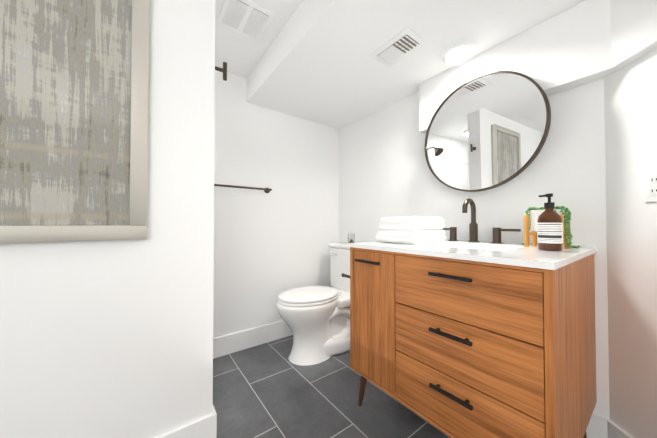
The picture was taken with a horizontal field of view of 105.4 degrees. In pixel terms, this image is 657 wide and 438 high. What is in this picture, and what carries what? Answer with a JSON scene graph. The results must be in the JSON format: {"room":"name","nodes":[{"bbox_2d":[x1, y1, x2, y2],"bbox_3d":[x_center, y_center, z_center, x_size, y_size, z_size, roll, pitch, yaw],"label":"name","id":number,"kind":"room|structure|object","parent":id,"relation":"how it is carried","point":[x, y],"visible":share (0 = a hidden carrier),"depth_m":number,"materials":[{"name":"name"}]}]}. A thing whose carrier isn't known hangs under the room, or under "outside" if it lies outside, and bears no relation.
{"room":"bathroom","nodes":[
{"label":"bathroom","id":0,"kind":"room"},
{"bbox_2d":[0,0,214,437],"bbox_3d":[-1.208,-0.088,0.671,1.650,2.150,0.120,1,-1,-37],"label":"wall","id":1,"kind":"structure","parent":0,"point":[106,339],"depth_m":0.96,"materials":[{"name":"white paint"}]},
{"bbox_2d":[0,0,148,242],"bbox_3d":[-0.959,-0.463,0.767,0.660,1.067,0.031,1,-1,-37],"label":"picture","id":2,"kind":"object","parent":1,"relation":"attached to","point":[74,74],"visible":0.96,"depth_m":0.84,"materials":[{"name":"beige"}]},
{"bbox_2d":[155,413,212,437],"bbox_3d":[-1.168,0.916,0.602,1.650,0.140,0.014,1,-1,-37],"label":"baseboard","id":3,"kind":"structure","parent":1,"relation":"attached to","point":[201,427],"depth_m":1.05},
{"bbox_2d":[213,406,216,437],"bbox_3d":[-0.537,0.924,1.148,0.014,0.140,0.134,1,-1,-37],"label":"baseboard","id":4,"kind":"structure","parent":1,"relation":"attached to","point":[214,424],"depth_m":1.10,"materials":[{"name":"white"}]},
{"bbox_2d":[215,62,226,80],"bbox_3d":[-0.519,-0.718,1.194,0.067,0.080,0.040,1,-1,-37],"label":"robe hook","id":5,"kind":"object","parent":1,"relation":"attached to","point":[224,69],"visible":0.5,"depth_m":1.20,"materials":[{"name":"brown metal"}]},
{"bbox_2d":[215,0,302,78],"bbox_3d":[0.067,-1.192,0.109,3.240,0.080,4.120,1,-1,-37],"label":"ceiling","id":6,"kind":"structure","parent":0,"point":[240,55],"depth_m":1.58,"materials":[{"name":"white paint"}]},
{"bbox_2d":[217,0,273,40],"bbox_3d":[-0.468,-1.124,1.400,0.240,0.016,0.250,1,-1,-37],"label":"ceiling vent","id":7,"kind":"object","parent":6,"relation":"in","point":[249,19],"visible":1,"depth_m":1.39,"materials":[{"name":"white plastic"}]},
{"bbox_2d":[213,70,338,337],"bbox_3d":[-1.130,-0.223,1.697,3.240,2.450,0.120,1,-1,-37],"label":"wall","id":8,"kind":"structure","parent":0,"point":[270,246],"depth_m":2.07,"materials":[{"name":"white paint"}]},
{"bbox_2d":[214,184,271,192],"bbox_3d":[-0.688,-0.247,1.908,0.538,0.048,0.072,1,-1,-37],"label":"bar","id":9,"kind":"object","parent":8,"relation":"attached to","point":[267,190],"visible":0.56,"depth_m":1.91,"materials":[{"name":"brown metal"}]},
{"bbox_2d":[213,320,292,358],"bbox_3d":[-1.090,0.931,1.626,3.000,0.140,0.014,1,-1,-37],"label":"baseboard","id":10,"kind":"structure","parent":8,"relation":"attached to","point":[236,342],"depth_m":1.97,"materials":[{"name":"white"}]},
{"bbox_2d":[213,335,450,437],"bbox_3d":[0.067,1.008,0.076,3.240,0.060,4.120,1,-1,-37],"label":"floor","id":11,"kind":"structure","parent":0,"point":[268,390],"depth_m":1.37,"materials":[{"name":"tile"}]},
{"bbox_2d":[276,242,349,365],"bbox_3d":[-0.019,0.608,1.977,0.822,0.797,0.490,1,-1,-37],"label":"toilet","id":12,"kind":"object","parent":11,"relation":"on","point":[316,319],"visible":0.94,"depth_m":1.80,"materials":[{"name":"white ceramic"}]},
{"bbox_2d":[348,231,354,242],"bbox_3d":[0.201,0.155,2.199,0.061,0.114,0.061,1,-1,-37],"label":"jar","id":13,"kind":"object","parent":12,"relation":"on","point":[351,237],"visible":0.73,"depth_m":2.17,"materials":[{"name":"clear glass"}]},
{"bbox_2d":[341,198,596,437],"bbox_3d":[0.585,0.437,1.291,0.725,1.121,1.021,1,-1,-37],"label":"bathroom vanity","id":14,"kind":"object","parent":11,"relation":"on","point":[454,337],"visible":0.94,"depth_m":0.89,"materials":[{"name":"brown wood"}]},
{"bbox_2d":[376,216,445,243],"bbox_3d":[0.475,0.056,1.449,0.320,0.143,0.272,1,-1,-37],"label":"folded towels","id":15,"kind":"object","parent":14,"relation":"on","point":[413,230],"visible":1,"depth_m":1.34,"materials":[{"name":"white fabric"}]},
{"bbox_2d":[537,193,562,250],"bbox_3d":[0.884,0.008,1.001,0.077,0.225,0.076,1,-1,-37],"label":"soap bottle","id":16,"kind":"object","parent":14,"relation":"on","point":[549,230],"visible":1,"depth_m":0.98,"materials":[{"name":"orange glass"}]},
{"bbox_2d":[522,206,579,248],"bbox_3d":[0.995,0.031,1.123,0.170,0.184,0.198,1,-1,-37],"label":"potted plant","id":17,"kind":"object","parent":14,"relation":"on","point":[535,213],"visible":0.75,"depth_m":1.13,"materials":[{"name":"plant"}]},
{"bbox_2d":[246,0,585,128],"bbox_3d":[0.589,-1.047,1.121,0.950,0.200,2.880,1,-1,-37],"label":"ceiling","id":18,"kind":"structure","parent":0,"point":[316,63],"depth_m":1.39,"materials":[{"name":"white paint"}]},
{"bbox_2d":[369,27,427,67],"bbox_3d":[0.380,-0.938,1.381,0.180,0.008,0.260,1,-1,-37],"label":"ceiling vent","id":19,"kind":"object","parent":18,"relation":"in","point":[402,44],"visible":1,"depth_m":1.36,"materials":[{"name":"white plastic"}]},
{"bbox_2d":[440,38,476,63],"bbox_3d":[0.722,-0.930,1.393,0.184,0.025,0.184,1,-1,-37],"label":"recessed light","id":20,"kind":"object","parent":18,"relation":"in","point":[459,50],"visible":1,"depth_m":1.36,"materials":[{"name":"white plastic"}]},
{"bbox_2d":[339,78,609,419],"bbox_3d":[0.786,-0.222,1.739,0.120,2.450,2.345,1,-1,-37],"label":"wall","id":21,"kind":"structure","parent":0,"point":[384,170],"depth_m":1.41,"materials":[{"name":"white paint"}]},
{"bbox_2d":[586,413,608,437],"bbox_3d":[0.648,0.934,1.794,0.014,0.140,1.825,1,-1,-37],"label":"baseboard","id":22,"kind":"structure","parent":21,"relation":"attached to","point":[597,426],"depth_m":1.09,"materials":[{"name":"white paint"}]},
{"bbox_2d":[419,0,656,133],"bbox_3d":[0.833,-0.798,0.329,1.502,0.340,2.485,1,-1,-37],"label":"soffit","id":23,"kind":"object","parent":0,"point":[585,42],"visible":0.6,"depth_m":1.12,"materials":[{"name":"white paint"}]},
{"bbox_2d":[425,70,550,191],"bbox_3d":[0.836,-0.482,1.415,0.054,0.644,0.645,1,-1,-37],"label":"round mirror","id":24,"kind":"object","parent":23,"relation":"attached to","point":[487,131],"visible":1,"depth_m":1.36,"materials":[{"name":"clear glass"}]},
{"bbox_2d":[604,48,656,437],"bbox_3d":[1.141,-0.252,-0.216,0.120,2.450,2.600,0,-1,5],"label":"wall","id":25,"kind":"structure","parent":0,"point":[630,100],"depth_m":0.98,"materials":[{"name":"white paint"}]},
{"bbox_2d":[607,420,632,437],"bbox_3d":[1.074,0.903,-0.227,0.014,0.140,2.600,0,-1,5],"label":"baseboard","id":26,"kind":"structure","parent":25,"relation":"attached to","point":[614,430],"depth_m":1.03,"materials":[{"name":"white paint"}]},
{"bbox_2d":[643,169,656,201],"bbox_3d":[1.178,-0.125,0.902,0.009,0.116,0.072,0,-1,5],"label":"outlet plate","id":27,"kind":"object","parent":25,"relation":"attached to","point":[650,184],"visible":1,"depth_m":0.92,"materials":[{"name":"white plastic"}]}
]}

